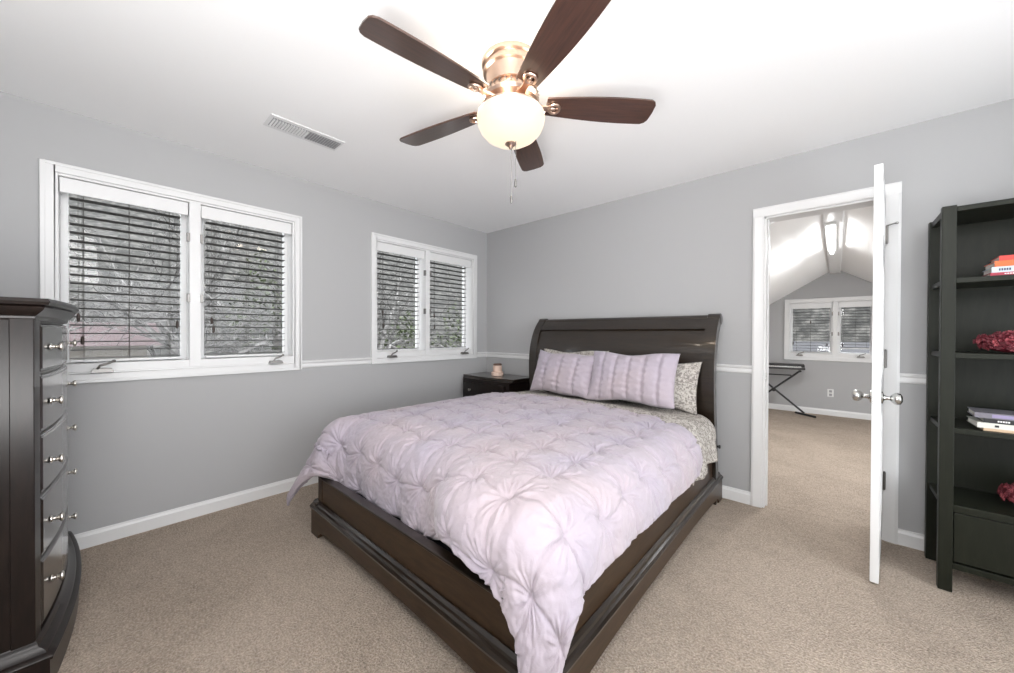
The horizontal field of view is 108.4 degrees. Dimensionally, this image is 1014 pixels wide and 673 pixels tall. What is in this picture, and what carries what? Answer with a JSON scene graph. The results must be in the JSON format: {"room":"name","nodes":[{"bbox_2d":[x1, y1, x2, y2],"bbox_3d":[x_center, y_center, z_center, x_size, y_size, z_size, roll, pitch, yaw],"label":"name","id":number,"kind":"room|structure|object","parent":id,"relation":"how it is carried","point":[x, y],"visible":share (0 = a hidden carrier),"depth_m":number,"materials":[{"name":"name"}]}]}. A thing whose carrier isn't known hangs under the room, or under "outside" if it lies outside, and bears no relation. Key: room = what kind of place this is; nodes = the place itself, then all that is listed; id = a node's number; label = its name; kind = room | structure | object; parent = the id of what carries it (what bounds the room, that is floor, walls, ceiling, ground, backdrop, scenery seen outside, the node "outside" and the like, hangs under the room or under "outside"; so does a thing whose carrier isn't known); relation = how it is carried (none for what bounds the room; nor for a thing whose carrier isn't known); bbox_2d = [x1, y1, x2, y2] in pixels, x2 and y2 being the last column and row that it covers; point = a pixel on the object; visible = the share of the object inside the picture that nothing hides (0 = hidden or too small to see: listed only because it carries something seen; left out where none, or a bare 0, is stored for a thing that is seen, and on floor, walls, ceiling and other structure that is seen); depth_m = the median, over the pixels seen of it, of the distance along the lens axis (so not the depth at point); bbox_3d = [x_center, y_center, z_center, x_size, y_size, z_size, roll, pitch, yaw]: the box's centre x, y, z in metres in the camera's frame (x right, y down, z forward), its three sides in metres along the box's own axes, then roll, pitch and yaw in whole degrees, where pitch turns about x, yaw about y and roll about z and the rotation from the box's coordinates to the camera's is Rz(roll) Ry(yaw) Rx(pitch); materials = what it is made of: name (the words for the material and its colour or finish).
{"room":"bedroom","nodes":[
{"label":"bedroom","id":0,"kind":"room"},
{"bbox_2d":[0,91,486,534],"bbox_3d":[-1.610,-0.026,3.039,0.150,2.440,3.910,1,1,42],"label":"wall","id":1,"kind":"structure","parent":0,"point":[137,448],"depth_m":2.52,"materials":[{"name":"grey paint"}]},
{"bbox_2d":[39,158,301,383],"bbox_3d":[-2.095,-0.342,2.456,0.200,1.209,1.285,1,1,42],"label":"window","id":2,"kind":"structure","parent":1,"relation":"in","point":[53,206],"depth_m":2.41,"materials":[{"name":"white wood"}]},
{"bbox_2d":[59,177,187,362],"bbox_3d":[-2.310,-0.366,2.237,0.093,1.025,0.539,1,1,42],"label":"window blind","id":3,"kind":"object","parent":2,"relation":"attached to","point":[71,186],"visible":0.99,"depth_m":2.21,"materials":[{"name":"white"}]},
{"bbox_2d":[201,206,291,357],"bbox_3d":[-1.903,-0.367,2.689,0.093,1.025,0.551,1,1,42],"label":"window blind","id":4,"kind":"object","parent":2,"relation":"attached to","point":[214,214],"visible":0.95,"depth_m":2.68,"materials":[{"name":"white"}]},
{"bbox_2d":[74,476,317,549],"bbox_3d":[-1.504,1.150,3.048,0.014,0.090,3.760,1,1,42],"label":"baseboard","id":5,"kind":"structure","parent":1,"relation":"attached to","point":[91,538],"depth_m":2.36,"materials":[{"name":"white wood"}]},
{"bbox_2d":[302,352,486,367],"bbox_3d":[-1.496,0.221,3.038,0.024,0.058,3.760,1,1,42],"label":"trim","id":6,"kind":"structure","parent":1,"relation":"attached to","point":[350,361],"depth_m":3.11,"materials":[{"name":"white wood"}]},
{"bbox_2d":[371,232,476,363],"bbox_3d":[-0.838,-0.349,3.850,0.200,1.203,1.312,1,1,42],"label":"window","id":7,"kind":"structure","parent":1,"relation":"in","point":[422,338],"depth_m":3.81,"materials":[{"name":"white wood"}]},
{"bbox_2d":[377,242,423,351],"bbox_3d":[-1.066,-0.370,3.617,0.093,1.025,0.533,1,1,42],"label":"window blind","id":8,"kind":"object","parent":7,"relation":"attached to","point":[384,247],"visible":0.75,"depth_m":3.61,"materials":[{"name":"white plastic"}]},
{"bbox_2d":[430,252,470,349],"bbox_3d":[-0.651,-0.371,4.078,0.093,1.025,0.591,1,1,42],"label":"window blind","id":9,"kind":"object","parent":7,"relation":"attached to","point":[433,256],"visible":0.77,"depth_m":4.08,"materials":[{"name":"white plastic"}]},
{"bbox_2d":[0,0,1013,232],"bbox_3d":[-0.134,-1.286,1.099,4.920,0.120,5.110,1,1,42],"label":"ceiling","id":10,"kind":"structure","parent":0,"point":[733,84],"depth_m":1.75,"materials":[{"name":"white paint"}]},
{"bbox_2d":[263,113,344,150],"bbox_3d":[-1.227,-1.231,2.230,0.160,0.014,0.410,1,1,42],"label":"ceiling vent","id":11,"kind":"object","parent":10,"relation":"in","point":[273,121],"visible":1,"depth_m":2.21,"materials":[{"name":"white metal"}]},
{"bbox_2d":[359,0,655,203],"bbox_3d":[-0.018,-0.913,1.638,1.266,0.632,1.252,1,1,42],"label":"ceiling fan","id":12,"kind":"object","parent":10,"relation":"hanging from","point":[510,115],"visible":1,"depth_m":1.53,"materials":[{"name":"brown wood"}]},
{"bbox_2d":[58,408,1013,672],"bbox_3d":[1.530,1.271,2.535,5.510,0.121,9.460,1,1,42],"label":"floor","id":13,"kind":"structure","parent":0,"point":[249,587],"depth_m":1.68,"materials":[{"name":"carpet"}]},
{"bbox_2d":[0,296,81,672],"bbox_3d":[-2.121,0.534,1.470,1.158,1.333,0.532,1,1,42],"label":"dresser","id":14,"kind":"object","parent":13,"relation":"on","point":[41,563],"visible":1,"depth_m":1.24,"materials":[{"name":"brown wood"}]},
{"bbox_2d":[463,372,529,396],"bbox_3d":[-0.133,0.811,3.993,0.754,0.765,0.460,1,1,42],"label":"nightstand","id":15,"kind":"object","parent":13,"relation":"on","point":[474,384],"visible":0.28,"depth_m":3.84,"materials":[{"name":"brown wood"}]},
{"bbox_2d":[491,363,503,375],"bbox_3d":[-0.105,0.363,4.026,0.136,0.132,0.136,1,1,42],"label":"candle jar","id":16,"kind":"object","parent":15,"relation":"on","point":[497,367],"visible":1,"depth_m":3.98,"materials":[{"name":"beige glass"}]},
{"bbox_2d":[493,365,501,371],"bbox_3d":[-0.105,0.352,4.026,0.100,0.070,0.100,1,1,42],"label":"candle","id":17,"kind":"object","parent":16,"relation":"on","point":[496,368],"depth_m":3.98,"materials":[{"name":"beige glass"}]},
{"bbox_2d":[310,313,722,672],"bbox_3d":[0.206,0.516,2.476,1.782,1.381,2.248,1,1,42],"label":"sleigh bed","id":18,"kind":"object","parent":13,"relation":"on","point":[435,584],"visible":0.64,"depth_m":1.70,"materials":[{"name":"brown wood"}]},
{"bbox_2d":[355,492,458,557],"bbox_3d":[0.181,0.795,2.445,1.540,0.422,1.858,1,1,42],"label":"mattress","id":19,"kind":"object","parent":18,"relation":"on","point":[439,542],"visible":0.02,"depth_m":1.63,"materials":[{"name":"grey fabric"}]},
{"bbox_2d":[508,391,717,485],"bbox_3d":[0.594,0.666,2.879,1.836,0.334,0.604,1,1,42],"label":"sheet","id":20,"kind":"object","parent":19,"relation":"on","point":[702,428],"visible":0.46,"depth_m":2.45,"materials":[{"name":"fabric"}]},
{"bbox_2d":[530,350,593,398],"bbox_3d":[0.479,0.314,3.150,0.227,0.380,0.632,0,1,-43],"label":"pillow","id":21,"kind":"object","parent":20,"relation":"on","point":[563,374],"visible":0.97,"depth_m":3.05,"materials":[{"name":"purple fabric"}]},
{"bbox_2d":[539,348,608,390],"bbox_3d":[0.579,0.319,3.254,0.688,0.403,0.116,1,1,43],"label":"pillow","id":22,"kind":"object","parent":20,"relation":"on","point":[587,353],"visible":0.06,"depth_m":3.27,"materials":[{"name":"fabric"}]},
{"bbox_2d":[586,351,679,408],"bbox_3d":[0.922,0.309,2.735,0.665,0.381,0.226,1,1,38],"label":"pillow","id":23,"kind":"object","parent":20,"relation":"on","point":[649,379],"visible":1,"depth_m":2.64,"materials":[{"name":"purple fabric"}]},
{"bbox_2d":[623,362,701,414],"bbox_3d":[1.082,0.356,2.781,0.711,0.375,0.131,1,1,40],"label":"pillow","id":24,"kind":"object","parent":20,"relation":"on","point":[686,378],"visible":0.24,"depth_m":2.58,"materials":[{"name":"fabric"}]},
{"bbox_2d":[286,392,702,672],"bbox_3d":[-0.078,0.865,2.209,1.992,0.788,1.666,1,1,42],"label":"comforter","id":25,"kind":"object","parent":18,"relation":"on","point":[537,496],"visible":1,"depth_m":1.50,"materials":[{"name":"purple fabric"}]},
{"bbox_2d":[769,370,815,417],"bbox_3d":[4.227,0.851,5.798,1.023,0.697,0.320,1,0,36],"label":"keyboard stand","id":26,"kind":"object","parent":13,"relation":"on","point":[798,371],"visible":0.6,"depth_m":5.70,"materials":[{"name":"black metal"}]},
{"bbox_2d":[769,363,804,369],"bbox_3d":[4.162,0.462,5.855,0.940,0.075,0.300,1,0,36],"label":"electronic keyboard","id":27,"kind":"object","parent":26,"relation":"on","point":[790,366],"visible":0.39,"depth_m":5.65,"materials":[{"name":"grey plastic"}]},
{"bbox_2d":[924,198,1013,592],"bbox_3d":[2.525,0.301,1.613,0.852,1.842,0.363,1,1,42],"label":"bookcase","id":28,"kind":"object","parent":13,"relation":"on","point":[969,528],"visible":1,"depth_m":1.85,"materials":[{"name":"paint"}]},
{"bbox_2d":[972,330,1013,352],"bbox_3d":[2.333,0.024,1.674,0.254,0.106,0.164,1,1,42],"label":"flower ornament","id":29,"kind":"object","parent":28,"relation":"on","point":[1003,341],"visible":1,"depth_m":1.68,"materials":[{"name":"red plant"}]},
{"bbox_2d":[979,427,1013,433],"bbox_3d":[2.357,0.430,1.679,0.240,0.012,0.170,1,1,42],"label":"book","id":30,"kind":"object","parent":28,"relation":"on","point":[985,429],"visible":0.43,"depth_m":1.67,"materials":[{"name":"beige paper"}]},
{"bbox_2d":[967,416,1013,430],"bbox_3d":[2.349,0.412,1.686,0.260,0.024,0.171,1,1,41],"label":"book","id":31,"kind":"object","parent":30,"relation":"on","point":[975,421],"visible":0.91,"depth_m":1.69,"materials":[{"name":"white paper"}]},
{"bbox_2d":[976,417,1013,424],"bbox_3d":[2.358,0.389,1.678,0.240,0.020,0.171,1,1,43],"label":"book","id":32,"kind":"object","parent":31,"relation":"on","point":[986,420],"visible":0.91,"depth_m":1.67,"materials":[{"name":"black paper"}]},
{"bbox_2d":[967,407,1013,420],"bbox_3d":[2.348,0.367,1.687,0.260,0.024,0.171,1,1,44],"label":"book","id":33,"kind":"object","parent":32,"relation":"on","point":[976,412],"visible":1,"depth_m":1.71,"materials":[{"name":"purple paper"}]},
{"bbox_2d":[983,271,1013,275],"bbox_3d":[2.360,-0.284,1.660,0.240,0.014,0.166,1,1,41],"label":"book","id":34,"kind":"object","parent":28,"relation":"on","point":[1012,272],"visible":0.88,"depth_m":1.66,"materials":[{"name":"red paper"}]},
{"bbox_2d":[983,266,1013,274],"bbox_3d":[2.366,-0.304,1.655,0.240,0.026,0.166,1,1,43],"label":"book","id":35,"kind":"object","parent":34,"relation":"on","point":[1002,268],"visible":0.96,"depth_m":1.66,"materials":[{"name":"grey paper"}]},
{"bbox_2d":[984,260,1013,269],"bbox_3d":[2.369,-0.330,1.652,0.235,0.026,0.166,1,1,42],"label":"book","id":36,"kind":"object","parent":35,"relation":"on","point":[1004,262],"visible":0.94,"depth_m":1.66,"materials":[{"name":"orange paper"}]},
{"bbox_2d":[990,255,1013,262],"bbox_3d":[2.377,-0.355,1.645,0.225,0.022,0.166,1,1,44],"label":"book","id":37,"kind":"object","parent":36,"relation":"on","point":[1005,257],"visible":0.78,"depth_m":1.66,"materials":[{"name":"red paper"}]},
{"bbox_2d":[997,482,1013,502],"bbox_3d":[2.431,0.732,1.644,0.168,0.132,0.273,0,1,-44],"label":"flower ornament","id":38,"kind":"object","parent":28,"relation":"on","point":[1009,494],"visible":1,"depth_m":1.71,"materials":[{"name":"red plant"}]},
{"bbox_2d":[487,99,1013,534],"bbox_3d":[1.453,0.488,2.993,4.770,3.440,0.120,1,1,42],"label":"wall","id":39,"kind":"structure","parent":0,"point":[684,249],"depth_m":2.71,"materials":[{"name":"grey paint"}]},
{"bbox_2d":[487,352,926,384],"bbox_3d":[1.461,0.234,2.887,4.620,0.058,0.024,1,1,42],"label":"trim","id":40,"kind":"structure","parent":39,"relation":"attached to","point":[904,377],"depth_m":2.68,"materials":[{"name":"white wood"}]},
{"bbox_2d":[722,485,924,550],"bbox_3d":[1.461,1.163,2.897,4.620,0.090,0.014,1,1,42],"label":"baseboard","id":41,"kind":"structure","parent":39,"relation":"attached to","point":[914,540],"depth_m":2.14,"materials":[{"name":"white wood"}]},
{"bbox_2d":[751,181,901,543],"bbox_3d":[2.071,0.154,2.430,0.728,2.120,0.157,1,1,42],"label":"trim","id":42,"kind":"structure","parent":39,"relation":"attached to","point":[762,217],"depth_m":2.34,"materials":[{"name":"white wood"}]},
{"bbox_2d":[852,163,902,583],"bbox_3d":[2.014,0.184,1.984,0.605,2.043,0.180,0,1,-43],"label":"door","id":43,"kind":"structure","parent":39,"relation":"in","point":[876,396],"depth_m":1.79,"materials":[{"name":"white wood"}]},
{"bbox_2d":[768,271,872,413],"bbox_3d":[5.015,0.072,5.603,4.260,2.265,0.150,1,1,42],"label":"wall","id":44,"kind":"structure","parent":0,"point":[807,388],"depth_m":5.64,"materials":[{"name":"grey paint"}]},
{"bbox_2d":[768,403,870,419],"bbox_3d":[4.956,1.160,5.550,4.260,0.090,0.014,1,1,42],"label":"baseboard","id":45,"kind":"structure","parent":44,"relation":"attached to","point":[847,414],"depth_m":5.63,"materials":[{"name":"white wood"}]},
{"bbox_2d":[784,296,872,362],"bbox_3d":[4.954,-0.108,5.620,1.099,0.969,0.200,1,1,42],"label":"window","id":46,"kind":"structure","parent":44,"relation":"in","point":[835,354],"depth_m":5.59,"materials":[{"name":"white wood"}]},
{"bbox_2d":[790,302,831,352],"bbox_3d":[4.798,-0.135,5.779,0.514,0.776,0.093,1,1,42],"label":"window blind","id":47,"kind":"object","parent":46,"relation":"attached to","point":[805,306],"visible":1,"depth_m":5.78,"materials":[{"name":"white plastic"}]},
{"bbox_2d":[839,301,872,348],"bbox_3d":[5.180,-0.166,5.434,0.378,0.706,0.093,1,1,42],"label":"window blind","id":48,"kind":"object","parent":46,"relation":"attached to","point":[861,304],"visible":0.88,"depth_m":5.43,"materials":[{"name":"white"}]},
{"bbox_2d":[827,389,833,396],"bbox_3d":[4.931,0.862,5.574,0.072,0.116,0.008,1,1,42],"label":"wall outlet","id":49,"kind":"object","parent":44,"relation":"attached to","point":[830,392],"visible":1,"depth_m":5.57,"materials":[{"name":"white plastic"}]},
{"bbox_2d":[769,206,873,304],"bbox_3d":[3.615,-0.404,4.043,4.260,1.442,4.340,1,1,42],"label":"ceiling","id":50,"kind":"structure","parent":0,"point":[798,249],"depth_m":3.73,"materials":[{"name":"white paint"}]},
{"bbox_2d":[825,222,835,253],"bbox_3d":[3.106,-0.917,3.504,0.072,0.060,1.260,1,1,42],"label":"ceiling light","id":51,"kind":"object","parent":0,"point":[830,228],"visible":1,"depth_m":3.32,"materials":[{"name":"white glass"}]},
{"bbox_2d":[823,211,843,273],"bbox_3d":[3.570,-0.998,3.987,0.124,0.095,4.179,1,1,42],"label":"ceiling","id":52,"kind":"structure","parent":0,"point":[834,260],"depth_m":3.61,"materials":[{"name":"white paint"}]},
{"label":"outside","id":53,"kind":"structure","parent":0,"visible":0},
{"bbox_2d":[68,193,461,356],"bbox_3d":[-17.150,-3.384,30.643,56.250,15.762,100.300,1,1,42],"label":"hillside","id":54,"kind":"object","parent":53,"point":[70,202],"visible":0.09,"depth_m":21.43,"materials":[{"name":"grey plant"}]},
{"bbox_2d":[68,208,147,358],"bbox_3d":[-8.627,0.850,4.198,5.676,7.246,8.785,0,0,-10],"label":"bare tree","id":55,"kind":"object","parent":54,"relation":"on","point":[70,208],"visible":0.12,"depth_m":7.35,"materials":[{"name":"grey plant"}]},
{"bbox_2d":[69,322,161,359],"bbox_3d":[-12.180,1.957,9.147,4.800,4.700,4.900,1,1,42],"label":"house","id":56,"kind":"structure","parent":54,"relation":"on","point":[108,337],"depth_m":9.07,"materials":[{"name":"grey"}]},
{"bbox_2d":[68,208,266,356],"bbox_3d":[-12.897,-0.284,13.920,6.423,9.345,11.091,0,0,-35],"label":"bare tree","id":57,"kind":"object","parent":54,"relation":"on","point":[166,314],"visible":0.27,"depth_m":13.01,"materials":[{"name":"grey plant"}]},
{"bbox_2d":[68,209,381,354],"bbox_3d":[-6.923,-0.420,8.075,7.266,9.744,8.721,0,0,-27],"label":"bare tree","id":58,"kind":"object","parent":54,"relation":"on","point":[119,321],"visible":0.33,"depth_m":7.56,"materials":[{"name":"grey plant"}]},
{"bbox_2d":[226,250,281,353],"bbox_3d":[-11.546,0.124,17.268,3.183,8.461,3.136,1,1,42],"label":"evergreen shrub","id":59,"kind":"object","parent":54,"relation":"on","point":[250,271],"visible":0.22,"depth_m":16.84,"materials":[{"name":"green plant"}]},
{"bbox_2d":[69,238,461,357],"bbox_3d":[-4.297,-0.091,10.421,8.036,9.094,12.951,0,0,-3],"label":"bare tree","id":60,"kind":"object","parent":54,"relation":"on","point":[390,345],"visible":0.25,"depth_m":7.82,"materials":[{"name":"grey plant"}]},
{"bbox_2d":[210,296,395,353],"bbox_3d":[-9.127,0.639,16.669,7.779,7.493,6.922,0,0,-27],"label":"bare tree","id":61,"kind":"object","parent":54,"relation":"on","point":[241,296],"visible":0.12,"depth_m":15.52,"materials":[{"name":"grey plant"}]},
{"bbox_2d":[252,253,414,347],"bbox_3d":[-7.445,0.393,15.471,5.664,8.013,9.445,0,1,-41],"label":"bare tree","id":62,"kind":"object","parent":54,"relation":"on","point":[380,311],"visible":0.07,"depth_m":14.35,"materials":[{"name":"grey plant"}]},
{"bbox_2d":[379,311,438,348],"bbox_3d":[-3.518,1.728,13.108,2.796,5.379,2.730,1,1,42],"label":"evergreen shrub","id":63,"kind":"object","parent":54,"relation":"on","point":[408,312],"visible":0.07,"depth_m":12.84,"materials":[{"name":"green plant"}]},
{"bbox_2d":[432,303,461,346],"bbox_3d":[-2.501,1.154,20.686,3.811,6.433,3.785,1,1,42],"label":"evergreen shrub","id":64,"kind":"object","parent":54,"relation":"on","point":[459,322],"visible":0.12,"depth_m":20.32,"materials":[{"name":"green plant"}]},
{"bbox_2d":[436,266,461,343],"bbox_3d":[0.613,0.319,15.922,7.342,8.240,6.998,0,0,0],"label":"bare tree","id":65,"kind":"object","parent":54,"relation":"on","point":[456,266],"visible":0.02,"depth_m":15.19,"materials":[{"name":"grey plant"}]},
{"bbox_2d":[450,327,461,346],"bbox_3d":[-1.523,1.932,15.674,3.192,4.955,3.185,1,1,42],"label":"evergreen shrub","id":66,"kind":"object","parent":54,"relation":"on","point":[457,327],"visible":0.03,"depth_m":15.36,"materials":[{"name":"green plant"}]},
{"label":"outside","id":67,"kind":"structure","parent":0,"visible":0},
{"bbox_2d":[793,306,870,341],"bbox_3d":[14.934,-2.619,15.724,23.400,14.418,26.100,1,1,42],"label":"hillside","id":68,"kind":"structure","parent":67,"point":[864,321],"depth_m":14.40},
{"bbox_2d":[793,341,869,352],"bbox_3d":[11.309,2.287,12.208,5.800,4.200,9.600,0,1,-38],"label":"house","id":69,"kind":"structure","parent":68,"relation":"on","point":[796,347],"depth_m":11.92,"materials":[{"name":"grey"}]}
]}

